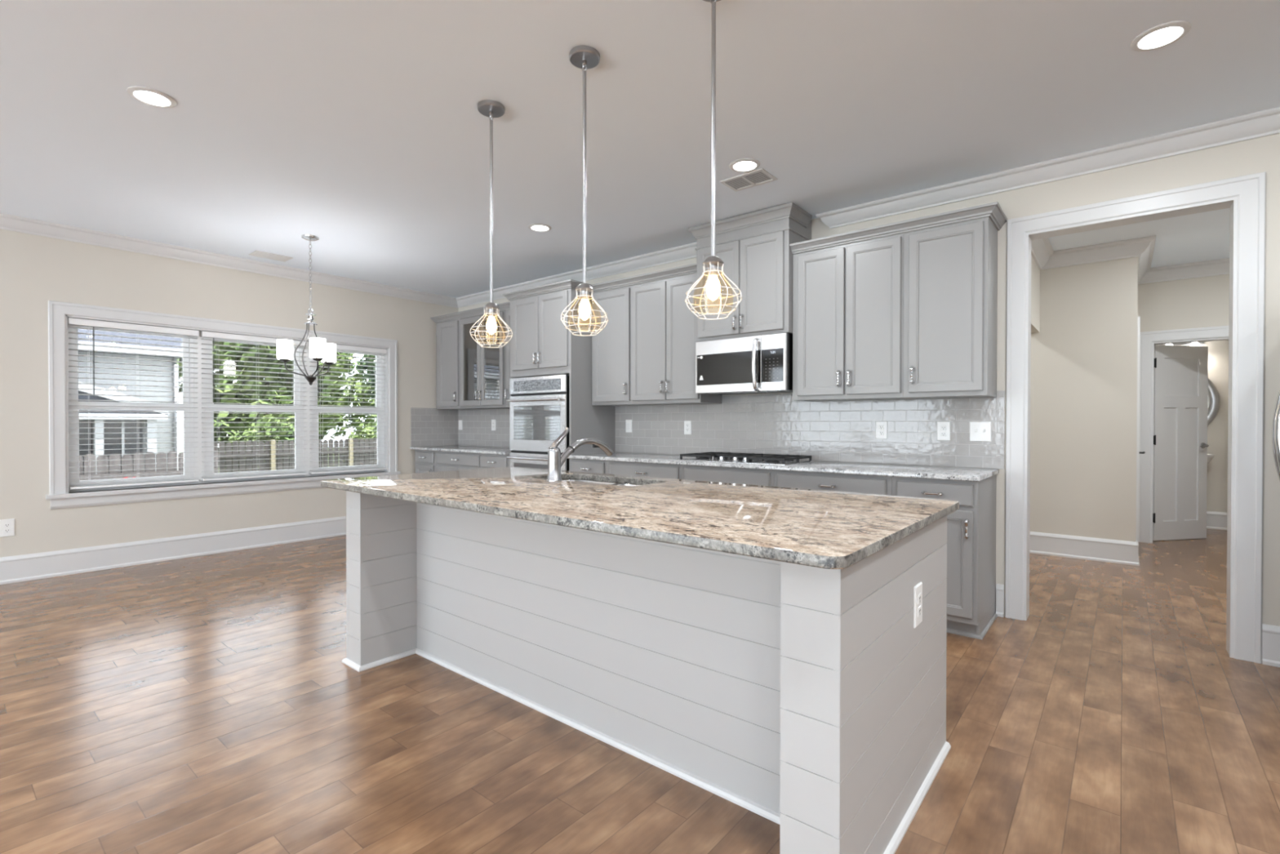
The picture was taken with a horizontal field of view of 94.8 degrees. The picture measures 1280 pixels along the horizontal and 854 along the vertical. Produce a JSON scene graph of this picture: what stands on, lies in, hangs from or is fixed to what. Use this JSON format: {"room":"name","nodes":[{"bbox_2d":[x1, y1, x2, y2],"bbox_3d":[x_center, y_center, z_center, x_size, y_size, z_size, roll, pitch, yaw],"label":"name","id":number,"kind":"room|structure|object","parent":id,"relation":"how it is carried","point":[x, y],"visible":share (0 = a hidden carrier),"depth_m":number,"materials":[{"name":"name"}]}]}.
{"room":"kitchen","nodes":[
{"label":"kitchen","id":0,"kind":"room"},
{"bbox_2d":[0,229,457,557],"bbox_3d":[-4.302,-0.205,5.019,0.150,2.730,11.500,0,1,39],"label":"wall","id":1,"kind":"structure","parent":0,"point":[35,270],"depth_m":4.99,"materials":[{"name":"beige paint"}]},
{"bbox_2d":[0,518,14,537],"bbox_3d":[-4.721,0.752,4.393,0.008,0.128,0.078,0,1,39],"label":"wall outlet","id":2,"kind":"object","parent":1,"relation":"attached to","point":[6,526],"visible":1,"depth_m":4.39,"materials":[{"name":"white plastic"}]},
{"bbox_2d":[4,528,10,533],"bbox_3d":[-4.718,0.772,4.391,0.002,0.029,0.033,0,1,39],"label":"socket","id":3,"kind":"object","parent":2,"relation":"attached to","point":[6,530],"depth_m":4.39,"materials":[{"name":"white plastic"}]},
{"bbox_2d":[4,523,10,527],"bbox_3d":[-4.718,0.732,4.391,0.002,0.029,0.033,0,1,39],"label":"socket","id":4,"kind":"object","parent":2,"relation":"attached to","point":[6,525],"depth_m":4.39,"materials":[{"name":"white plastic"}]},
{"bbox_2d":[67,324,194,492],"bbox_3d":[-4.330,-0.176,5.037,0.055,1.391,0.833,0,1,39],"label":"window","id":5,"kind":"structure","parent":1,"relation":"in","point":[188,453],"depth_m":4.98,"materials":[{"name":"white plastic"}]},
{"bbox_2d":[67,317,199,489],"bbox_3d":[-4.262,-0.186,5.000,0.069,1.361,0.850,0,1,39],"label":"window blind","id":6,"kind":"object","parent":5,"relation":"attached to","point":[75,322],"visible":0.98,"depth_m":4.96,"materials":[{"name":"white plastic"}]},
{"bbox_2d":[0,515,346,584],"bbox_3d":[-5.264,1.071,3.722,0.024,0.196,8.260,0,1,39],"label":"baseboard","id":7,"kind":"structure","parent":1,"relation":"attached to","point":[17,568],"depth_m":5.07,"materials":[{"name":"white paint"}]},
{"bbox_2d":[45,300,400,509],"bbox_3d":[-3.724,-0.177,5.688,0.195,1.615,2.867,0,1,39],"label":"trim","id":8,"kind":"structure","parent":1,"relation":"attached to","point":[59,313],"depth_m":5.08,"materials":[{"name":"white paint"}]},
{"bbox_2d":[193,331,311,484],"bbox_3d":[-3.751,-0.181,5.746,0.070,1.391,0.999,0,1,39],"label":"trim","id":9,"kind":"structure","parent":1,"relation":"attached to","point":[308,443],"depth_m":5.39,"materials":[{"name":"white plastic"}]},
{"bbox_2d":[204,337,303,483],"bbox_3d":[-3.749,-0.181,5.745,0.055,1.391,0.843,0,1,39],"label":"window","id":10,"kind":"structure","parent":1,"relation":"in","point":[209,469],"depth_m":5.71,"materials":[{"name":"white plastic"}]},
{"bbox_2d":[200,330,308,480],"bbox_3d":[-3.693,-0.191,5.692,0.069,1.361,0.897,0,1,39],"label":"window blind","id":11,"kind":"object","parent":10,"relation":"attached to","point":[216,335],"visible":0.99,"depth_m":5.61,"materials":[{"name":"white plastic"}]},
{"bbox_2d":[311,349,384,475],"bbox_3d":[-3.185,-0.186,6.431,0.055,1.391,0.777,0,1,39],"label":"window","id":12,"kind":"structure","parent":1,"relation":"in","point":[380,434],"depth_m":6.46,"materials":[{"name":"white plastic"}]},
{"bbox_2d":[308,342,386,474],"bbox_3d":[-3.137,-0.195,6.369,0.069,1.361,0.804,0,1,39],"label":"window blind","id":13,"kind":"object","parent":12,"relation":"attached to","point":[339,347],"visible":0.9,"depth_m":6.37,"materials":[{"name":"white plastic"}]},
{"bbox_2d":[410,407,457,446],"bbox_3d":[-2.473,0.002,7.124,0.008,0.458,0.636,0,1,39],"label":"tile backsplash","id":14,"kind":"structure","parent":1,"relation":"attached to","point":[429,427],"depth_m":7.10,"materials":[{"name":"grey tile"}]},
{"bbox_2d":[0,0,1279,297],"bbox_3d":[1.043,-1.605,2.270,11.886,0.120,14.350,0,1,39],"label":"ceiling","id":15,"kind":"structure","parent":0,"point":[357,126],"depth_m":2.87,"materials":[{"name":"white paint"}]},
{"bbox_2d":[126,86,176,107],"bbox_3d":[-2.293,-1.547,2.769,0.180,0.009,0.180,0,1,39],"label":"recessed light","id":16,"kind":"object","parent":15,"relation":"in","point":[150,96],"visible":1,"depth_m":2.76,"materials":[{"name":"white paint"}]},
{"bbox_2d":[248,250,293,262],"bbox_3d":[-3.391,-1.569,5.414,0.200,0.007,0.300,0,1,39],"label":"ceiling vent","id":17,"kind":"object","parent":15,"relation":"in","point":[256,253],"visible":1,"depth_m":5.40,"materials":[{"name":"white metal"}]},
{"bbox_2d":[276,234,336,385],"bbox_3d":[-2.685,-0.957,4.849,0.418,1.222,0.443,0,1,39],"label":"chandelier","id":18,"kind":"object","parent":15,"relation":"hanging from","point":[319,350],"visible":1,"depth_m":4.82,"materials":[{"name":"silver metal"}]},
{"bbox_2d":[470,99,512,347],"bbox_3d":[-0.721,-0.971,2.859,0.200,1.159,0.200,0,1,-36],"label":"pendant light","id":19,"kind":"object","parent":15,"relation":"hanging from","point":[490,108],"visible":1,"depth_m":2.85,"materials":[{"name":"silver metal"}]},
{"bbox_2d":[528,223,551,231],"bbox_3d":[-0.784,-1.560,4.617,0.180,0.009,0.180,0,1,39],"label":"recessed light","id":20,"kind":"object","parent":15,"relation":"in","point":[535,227],"visible":1,"depth_m":4.60,"materials":[{"name":"white plastic"}]},
{"bbox_2d":[560,45,608,336],"bbox_3d":[-0.231,-0.967,2.457,0.200,1.159,0.200,0,1,-36],"label":"pendant light","id":21,"kind":"object","parent":15,"relation":"hanging from","point":[584,57],"visible":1,"depth_m":2.45,"materials":[{"name":"silver metal"}]},
{"bbox_2d":[684,0,742,319],"bbox_3d":[0.256,-0.964,2.056,0.200,1.159,0.200,0,1,-36],"label":"pendant light","id":22,"kind":"object","parent":15,"relation":"hanging from","point":[713,262],"visible":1,"depth_m":2.05,"materials":[{"name":"silver metal"}]},
{"bbox_2d":[729,158,759,172],"bbox_3d":[0.622,-1.550,3.495,0.180,0.009,0.180,0,1,39],"label":"recessed light","id":23,"kind":"object","parent":15,"relation":"in","point":[743,165],"visible":1,"depth_m":3.48,"materials":[{"name":"white plastic"}]},
{"bbox_2d":[720,168,777,191],"bbox_3d":[0.684,-1.553,3.711,0.300,0.007,0.200,0,1,39],"label":"ceiling vent","id":24,"kind":"object","parent":15,"relation":"in","point":[760,176],"visible":1,"depth_m":3.71,"materials":[{"name":"white metal"}]},
{"bbox_2d":[1130,20,1191,51],"bbox_3d":[2.056,-1.540,2.328,0.180,0.009,0.180,0,1,39],"label":"recessed light","id":25,"kind":"object","parent":15,"relation":"in","point":[1162,35],"visible":1,"depth_m":2.32,"materials":[{"name":"white plastic"}]},
{"bbox_2d":[0,528,1279,853],"bbox_3d":[1.041,1.245,2.292,11.886,0.120,14.350,0,1,39],"label":"floor","id":26,"kind":"structure","parent":0,"point":[209,704],"depth_m":2.27,"materials":[{"name":"brown wood"}]},
{"bbox_2d":[414,449,435,473],"bbox_3d":[-2.292,0.705,6.967,0.444,0.883,0.654,0,1,39],"label":"base cabinet","id":27,"kind":"object","parent":26,"relation":"on","point":[424,460],"visible":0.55,"depth_m":6.73,"materials":[{"name":"grey paint"}]},
{"bbox_2d":[435,450,481,471],"bbox_3d":[-1.793,0.708,6.557,0.844,0.883,0.654,0,1,39],"label":"base cabinet","id":28,"kind":"object","parent":26,"relation":"on","point":[445,460],"visible":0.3,"depth_m":6.32,"materials":[{"name":"grey paint"}]},
{"bbox_2d":[409,444,510,454],"bbox_3d":[-1.792,0.251,6.559,1.779,0.030,0.647,0,1,39],"label":"countertop","id":29,"kind":"structure","parent":28,"relation":"on","point":[469,449],"depth_m":6.44,"materials":[{"name":"white stone"}]},
{"bbox_2d":[481,453,510,468],"bbox_3d":[-1.287,0.712,6.142,0.464,0.883,0.654,0,1,39],"label":"base cabinet","id":30,"kind":"object","parent":26,"relation":"on","point":[488,460],"visible":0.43,"depth_m":5.90,"materials":[{"name":"grey paint"}]},
{"bbox_2d":[502,279,614,471],"bbox_3d":[-0.774,-0.071,5.718,0.959,2.456,0.650,0,1,39],"label":"oven tower","id":31,"kind":"object","parent":26,"relation":"on","point":[541,344],"visible":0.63,"depth_m":5.41,"materials":[{"name":"grey paint"}]},
{"bbox_2d":[506,373,568,471],"bbox_3d":[-0.822,0.205,5.662,0.782,1.355,0.594,0,1,39],"label":"double wall oven","id":32,"kind":"object","parent":31,"relation":"in","point":[539,405],"visible":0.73,"depth_m":5.47,"materials":[{"name":"silver metal"}]},
{"bbox_2d":[570,458,608,473],"bbox_3d":[-0.272,0.719,5.308,0.448,0.883,0.654,0,1,39],"label":"base cabinet","id":33,"kind":"object","parent":26,"relation":"on","point":[576,464],"visible":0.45,"depth_m":5.06,"materials":[{"name":"grey paint"}]},
{"bbox_2d":[608,460,682,479],"bbox_3d":[0.197,0.723,4.923,0.764,0.883,0.654,0,1,39],"label":"base cabinet","id":34,"kind":"object","parent":26,"relation":"on","point":[621,468],"visible":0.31,"depth_m":4.66,"materials":[{"name":"grey paint"}]},
{"bbox_2d":[342,483,951,853],"bbox_3d":[-0.166,0.740,2.568,2.534,0.884,1.099,0,1,39],"label":"kitchen island","id":35,"kind":"object","parent":26,"relation":"on","point":[810,700],"visible":0.84,"depth_m":2.00,"materials":[{"name":"white paint"}]},
{"bbox_2d":[320,466,959,568],"bbox_3d":[-0.204,0.283,2.548,2.621,0.030,1.196,0,1,39],"label":"island countertop","id":36,"kind":"structure","parent":35,"relation":"on","point":[816,528],"depth_m":2.01,"materials":[{"name":"beige stone"}]},
{"bbox_2d":[546,426,613,481],"bbox_3d":[-0.299,0.132,3.049,0.074,0.263,0.462,0,1,39],"label":"kitchen faucet","id":37,"kind":"object","parent":36,"relation":"on","point":[556,460],"visible":1,"depth_m":2.91,"materials":[{"name":"silver metal"}]},
{"bbox_2d":[561,478,639,485],"bbox_3d":[-0.221,0.387,2.996,0.774,0.183,0.369,0,1,39],"label":"sink","id":38,"kind":"object","parent":36,"relation":"in","point":[569,479],"visible":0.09,"depth_m":3.20,"materials":[{"name":"silver metal"}]},
{"bbox_2d":[913,582,922,627],"bbox_3d":[0.883,0.563,1.867,0.008,0.128,0.078,0,1,39],"label":"island outlet","id":39,"kind":"object","parent":35,"relation":"attached to","point":[917,612],"visible":1,"depth_m":1.85,"materials":[{"name":"white plastic"}]},
{"bbox_2d":[917,605,920,617],"bbox_3d":[0.885,0.583,1.865,0.002,0.029,0.033,0,1,39],"label":"socket","id":40,"kind":"object","parent":39,"relation":"attached to","point":[918,606],"depth_m":1.86,"materials":[{"name":"white plastic"}]},
{"bbox_2d":[917,592,920,604],"bbox_3d":[0.885,0.543,1.865,0.002,0.029,0.033,0,1,39],"label":"socket","id":41,"kind":"object","parent":39,"relation":"attached to","point":[918,593],"depth_m":1.86,"materials":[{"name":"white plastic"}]},
{"bbox_2d":[682,464,774,486],"bbox_3d":[0.786,0.727,4.439,0.759,0.883,0.654,0,1,39],"label":"base cabinet","id":42,"kind":"object","parent":26,"relation":"on","point":[707,473],"visible":0.02,"depth_m":4.18,"materials":[{"name":"grey paint"}]},
{"bbox_2d":[568,452,999,481],"bbox_3d":[0.795,0.269,4.435,3.201,0.030,0.647,0,1,39],"label":"countertop","id":43,"kind":"structure","parent":42,"relation":"on","point":[959,473],"depth_m":3.82,"materials":[{"name":"white stone"}]},
{"bbox_2d":[676,451,813,465],"bbox_3d":[0.788,0.231,4.452,0.900,0.046,0.500,0,1,39],"label":"gas cooktop","id":44,"kind":"object","parent":43,"relation":"in","point":[750,458],"visible":1,"depth_m":4.33,"materials":[{"name":"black metal"}]},
{"bbox_2d":[774,470,892,495],"bbox_3d":[1.374,0.731,3.956,0.761,0.883,0.654,0,1,39],"label":"base cabinet","id":45,"kind":"object","parent":26,"relation":"on","point":[868,484],"visible":0.18,"depth_m":3.70,"materials":[{"name":"grey paint"}]},
{"bbox_2d":[892,474,997,639],"bbox_3d":[1.849,0.734,3.567,0.464,0.883,0.654,0,1,39],"label":"base cabinet","id":46,"kind":"object","parent":26,"relation":"on","point":[971,612],"visible":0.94,"depth_m":3.29,"materials":[{"name":"grey paint"}]},
{"bbox_2d":[1207,453,1214,463],"bbox_3d":[6.073,0.685,6.677,0.630,0.940,0.480,0,1,39],"label":"pedestal sink","id":47,"kind":"object","parent":26,"relation":"on","point":[1210,456],"visible":0.06,"depth_m":6.43,"materials":[{"name":"white ceramic"}]},
{"bbox_2d":[1271,391,1279,480],"bbox_3d":[3.117,0.287,2.282,0.915,1.760,0.900,0,1,39],"label":"refrigerator","id":48,"kind":"object","parent":26,"relation":"on","point":[1276,420],"visible":1,"depth_m":2.58,"materials":[{"name":"silver metal"}]},
{"bbox_2d":[457,133,1279,626],"bbox_3d":[2.187,-0.191,3.793,11.436,2.730,0.130,0,1,39],"label":"wall","id":49,"kind":"structure","parent":0,"point":[1261,154],"depth_m":3.15,"materials":[{"name":"beige paint"}]},
{"bbox_2d":[435,318,467,409],"bbox_3d":[-2.174,-0.732,7.035,0.495,1.035,0.384,0,1,39],"label":"upper cabinet","id":50,"kind":"object","parent":49,"relation":"attached to","point":[447,332],"visible":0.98,"depth_m":6.90,"materials":[{"name":"grey paint"}]},
{"bbox_2d":[430,301,510,323],"bbox_3d":[-1.740,-1.276,6.620,1.793,0.060,0.293,0,1,39],"label":"crown molding","id":51,"kind":"structure","parent":50,"relation":"on","point":[506,305],"depth_m":6.64,"materials":[{"name":"grey paint"}]},
{"bbox_2d":[457,408,510,447],"bbox_3d":[-1.585,0.011,6.802,1.771,0.445,0.008,0,1,39],"label":"tile backsplash","id":52,"kind":"structure","parent":49,"relation":"attached to","point":[476,430],"depth_m":7.02,"materials":[{"name":"grey tile"}]},
{"bbox_2d":[458,420,462,430],"bbox_3d":[-2.235,-0.024,7.324,0.076,0.122,0.009,0,1,39],"label":"wall switch","id":53,"kind":"object","parent":52,"relation":"attached to","point":[460,421],"visible":1,"depth_m":7.32,"materials":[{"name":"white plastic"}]},
{"bbox_2d":[491,419,495,430],"bbox_3d":[-1.716,-0.024,6.899,0.080,0.130,0.008,0,1,39],"label":"wall outlet","id":54,"kind":"object","parent":52,"relation":"attached to","point":[493,421],"visible":1,"depth_m":6.89,"materials":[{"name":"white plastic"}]},
{"bbox_2d":[460,309,510,408],"bbox_3d":[-1.660,-0.728,6.612,0.834,1.035,0.384,0,1,39],"label":"upper cabinet","id":55,"kind":"object","parent":49,"relation":"attached to","point":[482,369],"visible":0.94,"depth_m":6.47,"materials":[{"name":"grey paint"}]},
{"bbox_2d":[504,308,510,407],"bbox_3d":[-1.179,-0.725,6.217,0.409,1.035,0.384,0,1,39],"label":"upper cabinet","id":56,"kind":"object","parent":49,"relation":"attached to","point":[507,390],"visible":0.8,"depth_m":6.18,"materials":[{"name":"grey paint"}]},
{"bbox_2d":[591,285,646,405],"bbox_3d":[-0.174,-0.717,5.392,0.478,1.035,0.384,0,1,39],"label":"upper cabinet","id":57,"kind":"object","parent":49,"relation":"attached to","point":[611,347],"visible":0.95,"depth_m":5.26,"materials":[{"name":"grey paint"}]},
{"bbox_2d":[0,106,1279,307],"bbox_3d":[-0.663,-1.481,0.311,11.436,0.100,8.855,0,1,39],"label":"trim","id":58,"kind":"structure","parent":49,"relation":"attached to","point":[1263,123],"depth_m":4.13,"materials":[{"name":"white paint"}]},
{"bbox_2d":[631,273,722,404],"bbox_3d":[0.289,-0.714,5.012,0.718,1.035,0.384,0,1,39],"label":"upper cabinet","id":59,"kind":"object","parent":49,"relation":"attached to","point":[663,351],"visible":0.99,"depth_m":4.88,"materials":[{"name":"grey paint"}]},
{"bbox_2d":[591,263,696,293],"bbox_3d":[0.002,-1.262,5.034,1.198,0.060,0.052,0,1,39],"label":"crown molding","id":60,"kind":"structure","parent":59,"relation":"on","point":[690,268],"depth_m":4.99,"materials":[{"name":"grey paint"}]},
{"bbox_2d":[688,202,812,342],"bbox_3d":[0.850,-1.113,4.510,0.870,0.885,0.444,0,1,39],"label":"upper cabinet","id":61,"kind":"object","parent":49,"relation":"attached to","point":[754,249],"visible":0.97,"depth_m":4.31,"materials":[{"name":"grey paint"}]},
{"bbox_2d":[695,332,792,395],"bbox_3d":[0.834,-0.463,4.494,0.760,0.407,0.480,0,1,39],"label":"microwave","id":62,"kind":"object","parent":61,"relation":"attached to","point":[762,363],"visible":1,"depth_m":4.33,"materials":[{"name":"silver metal"}]},
{"bbox_2d":[614,391,1004,469],"bbox_3d":[1.009,-0.003,4.671,3.229,0.509,0.008,0,1,39],"label":"tile backsplash","id":63,"kind":"structure","parent":49,"relation":"attached to","point":[835,431],"depth_m":4.37,"materials":[{"name":"grey tile"}]},
{"bbox_2d":[626,419,631,432],"bbox_3d":[-0.107,-0.008,5.577,0.076,0.122,0.009,0,1,39],"label":"wall switch","id":64,"kind":"object","parent":63,"relation":"attached to","point":[628,422],"visible":1,"depth_m":5.57,"materials":[{"name":"white plastic"}]},
{"bbox_2d":[684,420,691,434],"bbox_3d":[0.416,0.005,5.148,0.076,0.120,0.008,0,1,39],"label":"wall outlet","id":65,"kind":"object","parent":63,"relation":"attached to","point":[687,424],"visible":1,"depth_m":5.14,"materials":[{"name":"white plastic"}]},
{"bbox_2d":[875,421,887,439],"bbox_3d":[1.684,0.021,4.107,0.078,0.122,0.008,0,1,39],"label":"wall outlet","id":66,"kind":"object","parent":63,"relation":"attached to","point":[881,426],"visible":1,"depth_m":4.10,"materials":[{"name":"white plastic"}]},
{"bbox_2d":[937,421,950,440],"bbox_3d":[1.988,0.026,3.857,0.080,0.124,0.008,0,1,39],"label":"wall outlet","id":67,"kind":"object","parent":63,"relation":"attached to","point":[943,427],"visible":1,"depth_m":3.85,"materials":[{"name":"white plastic"}]},
{"bbox_2d":[940,431,946,435],"bbox_3d":[1.987,0.046,3.855,0.033,0.029,0.002,0,1,39],"label":"socket","id":68,"kind":"object","parent":67,"relation":"attached to","point":[942,433],"depth_m":3.85,"materials":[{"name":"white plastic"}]},
{"bbox_2d":[940,425,946,430],"bbox_3d":[1.987,0.006,3.855,0.033,0.029,0.002,0,1,39],"label":"socket","id":69,"kind":"object","parent":67,"relation":"attached to","point":[942,427],"depth_m":3.85,"materials":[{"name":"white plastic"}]},
{"bbox_2d":[969,422,991,441],"bbox_3d":[2.149,0.029,3.721,0.120,0.124,0.016,0,1,39],"label":"wall switch","id":70,"kind":"object","parent":63,"relation":"attached to","point":[979,431],"visible":1,"depth_m":3.72,"materials":[{"name":"white plastic"}]},
{"bbox_2d":[792,233,914,401],"bbox_3d":[1.459,-0.706,4.052,0.744,1.035,0.384,0,1,39],"label":"upper cabinet","id":71,"kind":"object","parent":49,"relation":"attached to","point":[848,299],"visible":0.99,"depth_m":3.91,"materials":[{"name":"grey paint"}]},
{"bbox_2d":[789,201,1007,253],"bbox_3d":[1.659,-1.252,3.885,1.262,0.060,0.381,0,1,39],"label":"crown molding","id":72,"kind":"structure","parent":71,"relation":"on","point":[993,211],"depth_m":3.66,"materials":[{"name":"grey paint"}]},
{"bbox_2d":[903,217,997,399],"bbox_3d":[1.926,-0.702,3.668,0.463,1.035,0.384,0,1,39],"label":"upper cabinet","id":73,"kind":"object","parent":49,"relation":"attached to","point":[950,271],"visible":1,"depth_m":3.54,"materials":[{"name":"grey paint"}]},
{"bbox_2d":[995,583,1004,617],"bbox_3d":[2.237,1.077,3.660,0.042,0.196,0.024,0,1,39],"label":"baseboard","id":74,"kind":"structure","parent":49,"relation":"attached to","point":[999,588],"depth_m":3.66,"materials":[{"name":"white paint"}]},
{"bbox_2d":[1004,171,1266,663],"bbox_3d":[2.733,-0.047,3.345,1.100,2.450,0.166,0,1,39],"label":"trim","id":75,"kind":"structure","parent":49,"relation":"attached to","point":[1245,195],"depth_m":3.04,"materials":[{"name":"white paint"}]},
{"bbox_2d":[1261,623,1279,666],"bbox_3d":[4.833,1.096,1.530,4.460,0.196,0.024,0,1,39],"label":"baseboard","id":76,"kind":"structure","parent":49,"relation":"attached to","point":[1270,642],"depth_m":2.92,"materials":[{"name":"white paint"}]},
{"bbox_2d":[1031,254,1039,333],"bbox_3d":[2.952,-0.196,4.617,0.100,2.730,2.115,0,1,39],"label":"wall","id":77,"kind":"structure","parent":0,"point":[1035,271],"depth_m":5.14,"materials":[{"name":"beige paint"}]},
{"bbox_2d":[1031,235,1229,284],"bbox_3d":[4.196,-1.494,4.427,2.050,0.129,3.415,0,1,39],"label":"trim","id":78,"kind":"structure","parent":77,"relation":"attached to","point":[1042,252],"depth_m":5.20,"materials":[{"name":"white paint"}]},
{"bbox_2d":[1029,256,1137,542],"bbox_3d":[3.308,-0.205,5.771,2.386,2.730,0.120,0,1,39],"label":"wall","id":79,"kind":"structure","parent":0,"point":[1083,392],"depth_m":5.18,"materials":[{"name":"beige paint"}]},
{"bbox_2d":[1029,531,1139,565],"bbox_3d":[3.651,1.059,6.181,2.410,0.196,1.224,0,1,39],"label":"baseboard","id":80,"kind":"structure","parent":79,"relation":"attached to","point":[1115,551],"depth_m":5.18,"materials":[{"name":"white paint"}]},
{"bbox_2d":[1137,274,1229,332],"bbox_3d":[5.535,-0.202,5.624,1.484,2.730,0.120,0,1,39],"label":"wall","id":81,"kind":"structure","parent":0,"point":[1203,301],"depth_m":5.73,"materials":[{"name":"beige paint"}]},
{"bbox_2d":[1152,344,1208,540],"bbox_3d":[5.542,0.159,6.055,0.697,1.985,0.156,0,0,-12],"label":"door","id":82,"kind":"structure","parent":81,"relation":"in","point":[1180,445],"depth_m":6.04,"materials":[{"name":"white paint"}]},
{"bbox_2d":[1138,325,1228,542],"bbox_3d":[5.425,0.105,5.705,0.925,2.115,0.138,0,1,39],"label":"trim","id":83,"kind":"structure","parent":81,"relation":"attached to","point":[1148,340],"depth_m":5.89,"materials":[{"name":"white paint"}]},
{"bbox_2d":[1185,339,1228,512],"bbox_3d":[6.295,-0.211,6.915,1.950,2.730,0.120,0,1,39],"label":"wall","id":84,"kind":"structure","parent":0,"point":[1218,350],"depth_m":6.64,"materials":[{"name":"beige paint"}]},
{"bbox_2d":[1162,341,1204,346],"bbox_3d":[6.142,-0.929,6.841,0.600,0.167,0.179,0,1,39],"label":"vanity light","id":85,"kind":"object","parent":84,"relation":"attached to","point":[1191,344],"visible":0.1,"depth_m":6.78,"materials":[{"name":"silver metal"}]},
{"bbox_2d":[1207,378,1219,425],"bbox_3d":[6.191,-0.286,6.899,0.860,0.860,0.033,0,1,39],"label":"round mirror","id":86,"kind":"object","parent":84,"relation":"attached to","point":[1213,398],"visible":0.15,"depth_m":6.66,"materials":[{"name":"silver metal"}]},
{"bbox_2d":[1206,511,1227,530],"bbox_3d":[6.248,1.056,6.870,1.950,0.196,0.024,0,1,39],"label":"baseboard","id":87,"kind":"structure","parent":84,"relation":"attached to","point":[1215,520],"depth_m":6.65,"materials":[{"name":"white paint"}]},
{"bbox_3d":[4.596,-0.202,5.554,0.120,2.730,1.180,0,1,39],"label":"wall","id":88,"kind":"structure","parent":0,"visible":0},
{"bbox_2d":[1136,316,1145,559],"bbox_3d":[4.571,0.109,5.383,0.062,2.110,0.920,0,1,39],"label":"door","id":89,"kind":"structure","parent":88,"relation":"in","point":[1138,452],"depth_m":5.04,"materials":[{"name":"white paint"}]},
{"label":"outside","id":90,"kind":"structure","parent":0,"visible":0},
{"bbox_3d":[-19.390,2.314,28.878,53.404,0.200,100.000,0,1,39],"label":"ground","id":91,"kind":"structure","parent":90,"visible":0},
{"bbox_2d":[77,328,182,475],"bbox_3d":[-17.025,-0.537,9.746,10.210,5.800,14.260,0,1,39],"label":"house","id":92,"kind":"structure","parent":91,"relation":"on","point":[104,427],"depth_m":11.85,"materials":[{"name":"white"}]},
{"bbox_2d":[79,450,218,480],"bbox_3d":[-10.127,1.396,6.526,0.120,1.995,9.218,0,1,39],"label":"wooden fence","id":93,"kind":"object","parent":91,"relation":"on","point":[172,461],"visible":0.2,"depth_m":9.24,"materials":[{"name":"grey wood"}]},
{"bbox_2d":[228,413,294,472],"bbox_3d":[-10.047,0.973,16.143,1.364,2.692,2.339,0,1,39],"label":"shrub","id":94,"kind":"object","parent":91,"relation":"on","point":[285,426],"visible":0.19,"depth_m":15.83,"materials":[{"name":"green plant"}]},
{"bbox_2d":[178,341,359,469],"bbox_3d":[-11.745,-0.821,18.747,4.977,6.267,3.820,0,0,-2],"label":"leafy tree","id":95,"kind":"object","parent":91,"relation":"on","point":[291,417],"visible":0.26,"depth_m":18.14,"materials":[{"name":"green plant"}]},
{"bbox_2d":[213,438,377,472],"bbox_3d":[-6.744,1.304,18.524,0.120,2.000,12.058,0,1,39],"label":"wooden fence","id":96,"kind":"object","parent":91,"relation":"on","point":[344,446],"visible":0.14,"depth_m":15.44,"materials":[{"name":"brown wood"}]},
{"bbox_2d":[251,354,377,439],"bbox_3d":[-14.761,-2.227,26.071,5.457,8.954,7.104,0,1,39],"label":"leafy tree","id":97,"kind":"object","parent":91,"relation":"on","point":[336,433],"visible":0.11,"depth_m":26.38,"materials":[{"name":"green plant"}]},
{"bbox_2d":[345,418,377,439],"bbox_3d":[-7.983,0.966,18.478,1.494,2.674,2.651,0,1,39],"label":"shrub","id":98,"kind":"object","parent":91,"relation":"on","point":[374,436],"visible":0.07,"depth_m":17.87,"materials":[{"name":"green plant"}]},
{"bbox_2d":[355,354,375,403],"bbox_3d":[-7.839,-1.847,23.141,5.281,8.251,6.165,0,1,39],"label":"leafy tree","id":99,"kind":"object","parent":91,"relation":"on","point":[364,355],"visible":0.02,"depth_m":21.22,"materials":[{"name":"green plant"}]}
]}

